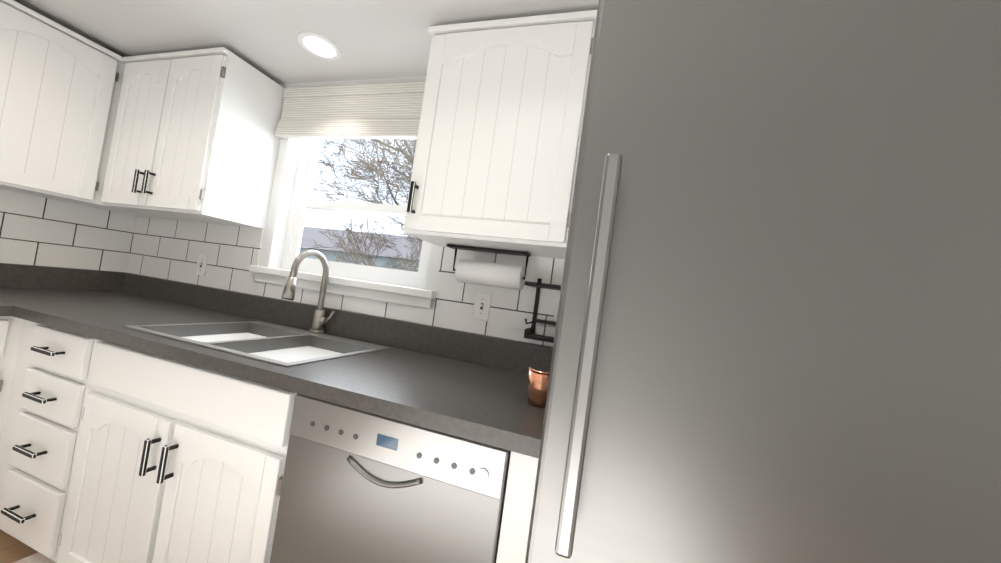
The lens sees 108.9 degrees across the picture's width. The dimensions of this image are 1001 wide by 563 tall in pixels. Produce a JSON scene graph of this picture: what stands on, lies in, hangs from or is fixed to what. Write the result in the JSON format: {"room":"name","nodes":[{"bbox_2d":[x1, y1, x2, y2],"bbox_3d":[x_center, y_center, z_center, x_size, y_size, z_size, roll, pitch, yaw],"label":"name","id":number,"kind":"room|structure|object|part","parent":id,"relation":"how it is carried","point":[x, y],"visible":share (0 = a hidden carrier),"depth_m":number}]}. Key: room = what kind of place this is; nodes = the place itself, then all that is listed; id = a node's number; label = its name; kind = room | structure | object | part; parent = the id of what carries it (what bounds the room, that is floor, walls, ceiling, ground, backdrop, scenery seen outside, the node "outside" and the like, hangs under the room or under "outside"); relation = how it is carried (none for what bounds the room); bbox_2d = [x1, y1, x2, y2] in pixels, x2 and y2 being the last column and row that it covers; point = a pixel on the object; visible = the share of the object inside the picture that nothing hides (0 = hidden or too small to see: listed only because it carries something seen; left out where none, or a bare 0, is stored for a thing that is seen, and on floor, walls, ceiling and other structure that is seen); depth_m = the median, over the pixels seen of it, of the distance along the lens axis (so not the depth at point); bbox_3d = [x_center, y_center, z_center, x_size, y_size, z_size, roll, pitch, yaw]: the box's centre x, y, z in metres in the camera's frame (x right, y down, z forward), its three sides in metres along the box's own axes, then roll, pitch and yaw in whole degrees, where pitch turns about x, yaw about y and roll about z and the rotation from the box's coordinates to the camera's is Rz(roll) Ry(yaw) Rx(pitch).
{"room":"kitchen","nodes":[
{"label":"kitchen","id":0,"kind":"room"},
{"bbox_2d":[0,529,37,562],"bbox_3d":[2.227,1.381,-5.606,13.750,0.100,12.400,7,-2,17],"label":"floor","id":1,"kind":"structure","parent":0,"point":[12,549],"depth_m":1.36},
{"bbox_2d":[13,552,55,562],"bbox_3d":[-1.232,1.086,0.945,1.260,0.010,0.480,7,-2,20],"label":"area rug","id":2,"kind":"object","parent":1,"relation":"on","point":[38,557],"depth_m":1.32},
{"bbox_2d":[0,314,87,556],"bbox_3d":[-1.659,0.614,1.580,0.487,0.876,0.684,7,-2,17],"label":"base cabinet","id":3,"kind":"object","parent":1,"relation":"on","point":[42,363],"depth_m":1.31},
{"bbox_2d":[0,286,179,313],"bbox_3d":[-2.170,0.075,1.463,0.640,0.040,1.279,7,-2,17],"label":"countertop","id":4,"kind":"structure","parent":3,"relation":"on","point":[8,298],"depth_m":1.72},
{"bbox_2d":[48,338,295,562],"bbox_3d":[-0.976,0.702,1.407,0.931,0.876,0.612,7,-2,17],"label":"base cabinet","id":5,"kind":"object","parent":1,"relation":"on","point":[145,419],"depth_m":1.12},
{"bbox_2d":[12,306,544,461],"bbox_3d":[-0.796,0.261,1.372,2.064,0.040,0.640,7,-2,17],"label":"countertop","id":6,"kind":"structure","parent":5,"relation":"on","point":[489,405],"depth_m":1.06},
{"bbox_2d":[120,318,391,365],"bbox_3d":[-0.920,0.317,1.403,0.750,0.194,0.520,7,-2,17],"label":"sink","id":7,"kind":"object","parent":6,"relation":"in","point":[272,342],"depth_m":1.46},
{"bbox_2d":[280,250,339,333],"bbox_3d":[-0.830,0.048,1.583,0.121,0.377,0.240,7,-2,17],"label":"faucet","id":8,"kind":"object","parent":6,"relation":"on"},
{"bbox_2d":[528,365,549,407],"bbox_3d":[0.115,0.300,1.022,0.086,0.101,0.086,7,-2,17],"label":"copper cup","id":9,"kind":"object","parent":6,"relation":"on","point":[538,378],"visible":0.69,"depth_m":0.99},
{"bbox_2d":[270,393,510,562],"bbox_3d":[-0.247,0.796,1.159,0.611,0.870,0.610,7,-2,17],"label":"dishwasher","id":10,"kind":"object","parent":1,"relation":"on","point":[359,486],"visible":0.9,"depth_m":0.88},
{"bbox_2d":[525,0,1000,562],"bbox_3d":[0.587,0.434,0.810,0.905,1.787,0.855,7,-2,17],"label":"fridge","id":11,"kind":"object","parent":1,"relation":"on","point":[777,334],"visible":1,"depth_m":0.52},
{"bbox_2d":[14,0,598,83],"bbox_3d":[-0.382,-1.189,0.003,4.600,0.320,3.250,7,-2,17],"label":"ceiling","id":12,"kind":"structure","parent":0,"point":[376,39],"depth_m":1.50},
{"bbox_2d":[298,31,340,59],"bbox_3d":[-0.787,-1.023,1.559,0.170,0.008,0.170,7,-2,17],"label":"recessed light","id":13,"kind":"object","parent":12,"relation":"in","point":[318,45],"visible":1,"depth_m":1.55},
{"bbox_2d":[258,76,441,308],"bbox_3d":[-0.045,0.016,1.589,4.600,2.500,0.150,7,-2,17],"label":"wall","id":14,"kind":"structure","parent":0,"point":[433,268],"depth_m":1.87},
{"bbox_2d":[76,47,284,228],"bbox_3d":[-1.589,-0.708,1.818,0.719,0.754,0.396,7,-2,17],"label":"upper cabinet","id":15,"kind":"object","parent":14,"relation":"attached to","point":[188,135],"depth_m":1.72},
{"bbox_2d":[120,274,552,373],"bbox_3d":[-0.991,0.168,1.762,2.684,0.119,0.020,7,-2,17],"label":"backsplash","id":16,"kind":"structure","parent":14,"relation":"attached to","point":[507,354],"depth_m":1.62},
{"bbox_2d":[249,139,436,308],"bbox_3d":[-0.708,-0.434,1.797,1.057,1.004,0.194,7,-2,17],"label":"window","id":17,"kind":"structure","parent":14,"relation":"in","point":[277,270],"depth_m":1.84},
{"bbox_3d":[-0.690,-0.463,1.848,0.830,0.840,0.042,7,-2,17],"label":"right window sashes","id":18,"kind":"part","parent":17,"relation":"part of"},
{"bbox_2d":[127,216,564,346],"bbox_3d":[-0.973,-0.002,1.786,2.720,0.500,0.006,7,-2,17],"label":"wall tiles","id":19,"kind":"structure","parent":14,"relation":"attached to","point":[168,249],"depth_m":1.70},
{"bbox_2d":[195,254,207,275],"bbox_3d":[-1.666,-0.092,1.987,0.072,0.116,0.018,7,-2,17],"label":"electrical outlet","id":20,"kind":"object","parent":19,"relation":"attached to","point":[201,265],"visible":1,"depth_m":1.99},
{"bbox_2d":[472,292,491,320],"bbox_3d":[-0.079,0.104,1.497,0.072,0.116,0.018,7,-2,17],"label":"electrical outlet","id":21,"kind":"object","parent":19,"relation":"attached to","point":[482,304],"visible":1,"depth_m":1.50},
{"bbox_2d":[553,295,559,321],"bbox_3d":[0.249,0.115,1.403,0.072,0.116,0.009,7,-2,17],"label":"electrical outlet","id":22,"kind":"object","parent":19,"relation":"attached to","point":[556,308],"visible":0.1,"depth_m":1.41},
{"bbox_2d":[275,81,424,138],"bbox_3d":[-0.687,-0.827,1.741,0.980,0.265,0.046,7,-2,17],"label":"window blind","id":23,"kind":"object","parent":14,"relation":"attached to","point":[379,111],"visible":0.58,"depth_m":1.74},
{"bbox_2d":[403,10,596,258],"bbox_3d":[0.026,-0.503,1.355,0.602,0.754,0.328,7,-2,17],"label":"upper cabinet","id":24,"kind":"object","parent":14,"relation":"attached to","point":[500,128],"depth_m":1.20},
{"bbox_2d":[447,244,530,289],"bbox_3d":[-0.057,-0.057,1.410,0.334,0.144,0.092,7,-2,17],"label":"paper towel holder","id":25,"kind":"object","parent":24,"relation":"attached to","point":[492,274],"visible":1,"depth_m":1.37},
{"bbox_2d":[524,278,560,342],"bbox_3d":[0.192,0.111,1.356,0.202,0.240,0.130,7,-2,17],"label":"mug rack","id":26,"kind":"object","parent":14,"relation":"attached to","point":[529,333],"visible":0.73,"depth_m":1.36},
{"bbox_3d":[-2.783,-0.394,0.660,0.150,2.500,3.550,7,-2,17],"label":"wall","id":27,"kind":"structure","parent":0,"visible":0},
{"bbox_2d":[0,0,103,206],"bbox_3d":[-2.253,-0.815,1.380,0.328,0.754,0.941,7,-2,17],"label":"upper cabinet","id":28,"kind":"object","parent":27,"relation":"attached to","point":[49,71],"depth_m":1.59},
{"bbox_2d":[0,263,123,289],"bbox_3d":[-2.733,-0.113,0.620,0.020,0.119,3.240,7,-2,17],"label":"backsplash","id":29,"kind":"structure","parent":27,"relation":"attached to","point":[14,276],"depth_m":1.89},
{"bbox_2d":[0,189,136,272],"bbox_3d":[-2.724,-0.284,0.630,0.006,0.500,3.244,7,-2,17],"label":"wall tiles","id":30,"kind":"structure","parent":27,"relation":"attached to","point":[39,231],"depth_m":1.90},
{"label":"outside","id":31,"kind":"structure","parent":0,"visible":0},
{"bbox_3d":[-0.833,5.814,43.422,100.000,0.200,79.500,7,-2,17],"label":"ground","id":32,"kind":"structure","parent":31,"visible":0},
{"bbox_2d":[299,227,421,271],"bbox_3d":[-6.123,0.050,41.000,51.000,9.600,13.000,7,-2,17],"label":"house","id":33,"kind":"structure","parent":32,"relation":"on","point":[383,257],"depth_m":39.35},
{"bbox_2d":[313,139,422,271],"bbox_3d":[-1.226,-3.483,10.881,10.092,15.792,10.740,7,-2,17],"label":"tree","id":34,"kind":"object","parent":32,"relation":"on","point":[366,177],"depth_m":8.40}
]}

